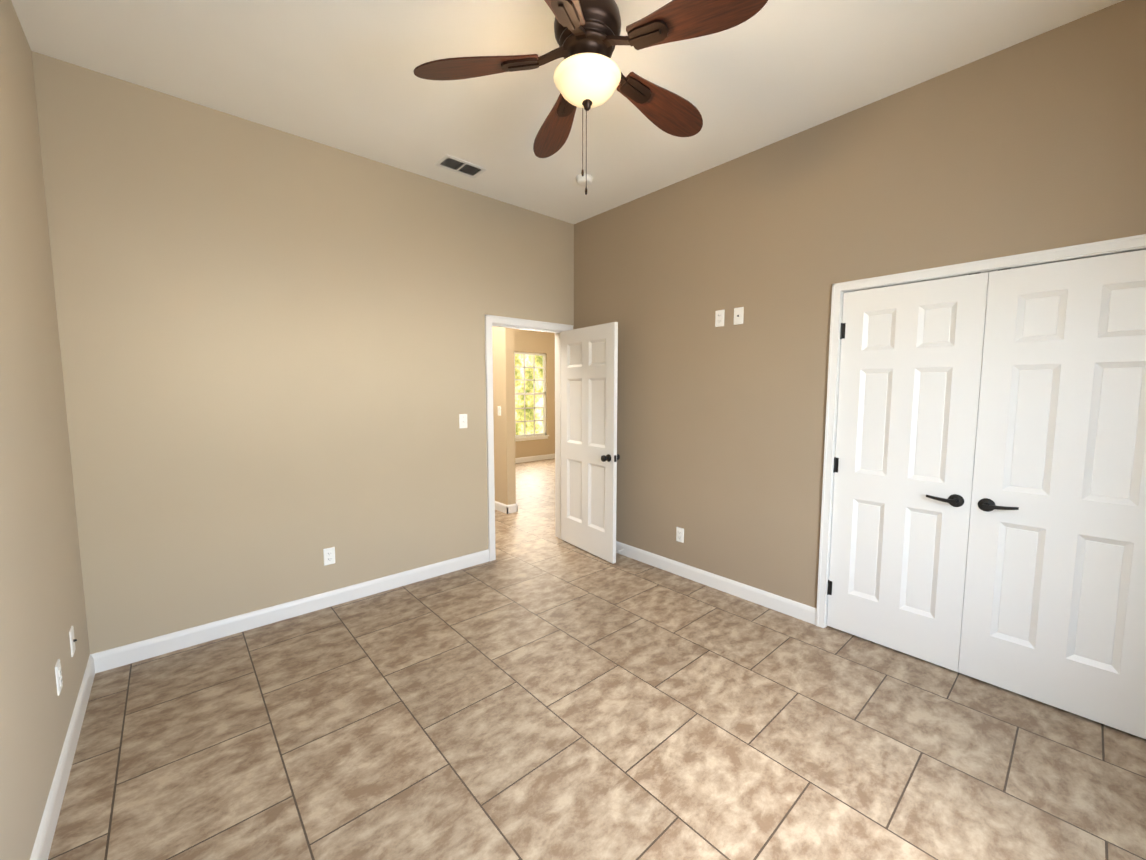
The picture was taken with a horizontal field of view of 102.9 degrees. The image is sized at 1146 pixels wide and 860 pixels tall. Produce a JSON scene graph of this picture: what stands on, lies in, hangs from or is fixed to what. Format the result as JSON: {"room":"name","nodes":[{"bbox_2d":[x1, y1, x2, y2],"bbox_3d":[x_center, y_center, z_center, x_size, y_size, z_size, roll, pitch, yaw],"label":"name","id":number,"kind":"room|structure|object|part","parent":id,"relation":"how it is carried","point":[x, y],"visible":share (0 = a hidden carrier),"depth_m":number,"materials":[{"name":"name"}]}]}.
{"room":"empty bedroom","nodes":[
{"label":"empty bedroom","id":0,"kind":"room"},
{"bbox_2d":[0,0,89,859],"bbox_3d":[-1.208,-0.107,0.688,0.120,3.060,4.120,-4,7,-41],"label":"wall","id":1,"kind":"structure","parent":0,"point":[42,606],"depth_m":1.67,"materials":[{"name":"beige paint"}]},
{"bbox_2d":[55,659,62,694],"bbox_3d":[-2.001,0.961,1.779,0.009,0.115,0.070,-4,7,-41],"label":"electrical outlet","id":2,"kind":"object","parent":1,"relation":"attached to","point":[59,679],"visible":1,"depth_m":1.76,"materials":[{"name":"white plastic"}]},
{"bbox_2d":[30,655,94,859],"bbox_3d":[-1.197,1.357,0.906,0.014,0.104,4.000,-4,7,-41],"label":"baseboard","id":3,"kind":"structure","parent":1,"relation":"attached to","point":[45,835],"depth_m":1.69,"materials":[{"name":"white wood"}]},
{"bbox_2d":[69,626,76,656],"bbox_3d":[-2.224,0.939,2.035,0.016,0.115,0.070,-4,7,-41],"label":"electrical outlet","id":4,"kind":"object","parent":1,"relation":"attached to","point":[72,640],"visible":0.98,"depth_m":2.02,"materials":[{"name":"white plastic"}]},
{"bbox_2d":[31,51,573,653],"bbox_3d":[-1.299,-0.347,3.427,3.626,3.060,0.120,-4,7,-41],"label":"wall","id":5,"kind":"structure","parent":0,"point":[273,359],"depth_m":2.78,"materials":[{"name":"beige paint"}]},
{"bbox_2d":[90,549,488,673],"bbox_3d":[-1.627,1.158,3.178,2.393,0.104,0.014,-4,7,-41],"label":"baseboard","id":6,"kind":"structure","parent":5,"relation":"attached to","point":[109,659],"depth_m":2.90,"materials":[{"name":"white wood"}]},
{"bbox_2d":[323,547,334,565],"bbox_3d":[-1.665,0.864,3.122,0.070,0.115,0.009,-4,7,-41],"label":"electrical outlet","id":7,"kind":"object","parent":5,"relation":"attached to","point":[329,556],"visible":1,"depth_m":3.12,"materials":[{"name":"white plastic"}]},
{"bbox_2d":[459,414,466,427],"bbox_3d":[-0.890,-0.072,3.721,0.070,0.115,0.020,-4,7,-41],"label":"light switch","id":8,"kind":"object","parent":5,"relation":"attached to","point":[462,420],"visible":1,"depth_m":3.72,"materials":[{"name":"white plastic"}]},
{"bbox_2d":[485,315,572,560],"bbox_3d":[-0.412,0.060,4.247,0.965,2.105,0.161,-4,7,-41],"label":"door frame","id":9,"kind":"structure","parent":5,"relation":"attached to","point":[490,320],"depth_m":3.97,"materials":[{"name":"white wood"}]},
{"bbox_2d":[560,322,619,563],"bbox_3d":[0.103,0.101,4.111,0.205,2.022,0.798,-4,7,-41],"label":"bedroom door","id":10,"kind":"structure","parent":5,"relation":"in","point":[590,456],"depth_m":4.06,"materials":[{"name":"white wood"}]},
{"bbox_2d":[514,329,554,457],"bbox_3d":[-2.087,-0.786,8.425,6.220,3.060,0.120,-4,7,-41],"label":"wall","id":11,"kind":"structure","parent":0,"point":[530,341],"depth_m":9.64,"materials":[{"name":"paint"}]},
{"bbox_2d":[514,351,548,440],"bbox_3d":[-0.976,-0.685,9.370,1.140,1.805,0.115,-4,7,-41],"label":"window","id":12,"kind":"structure","parent":11,"relation":"in","point":[525,437],"depth_m":9.52,"materials":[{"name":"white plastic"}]},
{"bbox_2d":[515,453,554,462],"bbox_3d":[-1.275,0.632,9.181,3.930,0.104,0.014,-4,7,-41],"label":"baseboard","id":13,"kind":"structure","parent":11,"relation":"attached to","point":[548,456],"depth_m":9.58,"materials":[{"name":"white wood"}]},
{"bbox_2d":[11,0,1122,223],"bbox_3d":[0.158,-2.053,4.678,7.658,0.120,8.520,-4,7,-41],"label":"ceiling","id":14,"kind":"structure","parent":0,"point":[338,74],"depth_m":2.25,"materials":[{"name":"paint"}]},
{"bbox_2d":[435,154,486,177],"bbox_3d":[-0.793,-1.861,3.234,0.310,0.010,0.180,-4,7,-41],"label":"ceiling vent","id":15,"kind":"object","parent":14,"relation":"in","point":[457,165],"visible":1,"depth_m":3.23,"materials":[{"name":"white metal"}]},
{"bbox_2d":[576,174,592,185],"bbox_3d":[0.085,-1.862,3.408,0.132,0.040,0.132,-4,7,-41],"label":"smoke detector","id":16,"kind":"object","parent":14,"relation":"attached to","point":[580,179],"visible":0.98,"depth_m":3.37,"materials":[{"name":"white plastic"}]},
{"bbox_2d":[414,0,767,194],"bbox_3d":[0.099,-1.367,1.796,1.254,0.745,1.279,-4,7,-41],"label":"fan","id":17,"kind":"object","parent":14,"relation":"hanging from","point":[588,74],"visible":1,"depth_m":1.72,"materials":[{"name":"brown wood"}]},
{"bbox_3d":[0.056,-1.334,1.783,0.262,0.096,0.262,-4,7,-41],"label":"lamp shade","id":18,"kind":"part","parent":17,"relation":"part of","materials":[{"name":"white glass"}]},
{"bbox_2d":[48,458,1145,859],"bbox_3d":[0.158,1.115,4.956,7.658,0.120,8.520,-4,7,-41],"label":"floor","id":19,"kind":"structure","parent":0,"point":[536,688],"depth_m":1.93,"materials":[{"name":"tile"}]},
{"bbox_2d":[492,0,1145,607],"bbox_3d":[-0.006,-0.450,4.593,0.138,3.060,8.400,-4,7,-41],"label":"wall","id":20,"kind":"structure","parent":0,"point":[1034,144],"depth_m":2.91,"materials":[{"name":"beige paint"}]},
{"bbox_2d":[498,406,500,415],"bbox_3d":[-0.894,-0.228,5.499,0.020,0.115,0.070,-4,7,-41],"label":"light switch","id":21,"kind":"object","parent":20,"relation":"attached to","point":[499,410],"visible":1,"depth_m":5.49,"materials":[{"name":"white plastic"}]},
{"bbox_2d":[495,501,508,513],"bbox_3d":[-1.814,0.854,6.644,0.014,0.104,3.114,-4,7,-41],"label":"baseboard","id":22,"kind":"structure","parent":20,"relation":"attached to","point":[506,509],"depth_m":5.57,"materials":[{"name":"white wood"}]},
{"bbox_2d":[509,503,517,511],"bbox_3d":[-1.706,0.847,6.723,0.014,0.104,3.090,-4,7,-41],"label":"baseboard","id":23,"kind":"structure","parent":20,"relation":"attached to","point":[512,507],"depth_m":5.54,"materials":[{"name":"white wood"}]},
{"bbox_2d":[676,527,683,542],"bbox_3d":[0.853,0.838,3.646,0.009,0.115,0.070,-4,7,-41],"label":"electrical outlet","id":24,"kind":"object","parent":20,"relation":"attached to","point":[679,534],"visible":1,"depth_m":3.64,"materials":[{"name":"white plastic"}]},
{"bbox_2d":[616,541,816,624],"bbox_3d":[1.302,1.164,3.108,0.085,0.104,4.000,-4,7,-41],"label":"baseboard","id":25,"kind":"structure","parent":20,"relation":"attached to","point":[798,610],"depth_m":3.36,"materials":[{"name":"white wood"}]},
{"bbox_2d":[715,310,724,326],"bbox_3d":[1.052,-0.801,3.277,0.009,0.115,0.070,-4,7,-41],"label":"electrical outlet","id":26,"kind":"object","parent":20,"relation":"attached to","point":[719,318],"visible":1,"depth_m":3.27,"materials":[{"name":"white plastic"}]},
{"bbox_2d":[734,307,743,324],"bbox_3d":[1.145,-0.791,3.166,0.016,0.115,0.070,-4,7,-41],"label":"outlet","id":27,"kind":"object","parent":20,"relation":"attached to","point":[738,314],"visible":1,"depth_m":3.16,"materials":[{"name":"white plastic"}]},
{"bbox_2d":[827,272,988,671],"bbox_3d":[1.815,0.229,2.549,0.035,2.040,0.636,-4,7,-41],"label":"closet door","id":28,"kind":"structure","parent":20,"relation":"in","point":[911,355],"depth_m":2.51,"materials":[{"name":"white wood"}]},
{"bbox_2d":[827,273,978,594],"bbox_3d":[1.784,0.128,2.535,0.080,1.844,0.619,-4,7,-41],"label":"hardware piece","id":29,"kind":"object","parent":28,"relation":"attached to","point":[954,500],"visible":1,"depth_m":2.39,"materials":[{"name":"black metal"}]},
{"bbox_2d":[816,234,1145,627],"bbox_3d":[2.051,0.244,2.333,0.122,2.073,1.310,-4,7,-41],"label":"door frame","id":30,"kind":"structure","parent":20,"relation":"attached to","point":[1039,263],"depth_m":2.55,"materials":[{"name":"white wood"}]},
{"bbox_2d":[958,250,1145,738],"bbox_3d":[2.238,0.271,2.073,0.035,2.040,0.636,-4,7,-41],"label":"closet door","id":31,"kind":"structure","parent":20,"relation":"in","point":[1054,609],"depth_m":2.07,"materials":[{"name":"white wood"}]},
{"bbox_2d":[978,268,1018,511],"bbox_3d":[2.228,0.172,2.034,0.080,1.844,0.619,-4,7,-41],"label":"hardware piece","id":32,"kind":"object","parent":31,"relation":"attached to","point":[986,504],"visible":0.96,"depth_m":2.24,"materials":[{"name":"black metal"}]},
{"label":"outside","id":33,"kind":"structure","parent":0,"visible":0},
{"bbox_2d":[515,354,542,434],"bbox_3d":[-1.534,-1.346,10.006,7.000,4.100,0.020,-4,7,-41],"label":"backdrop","id":34,"kind":"structure","parent":33,"point":[519,388],"depth_m":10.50,"materials":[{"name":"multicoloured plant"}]}
]}

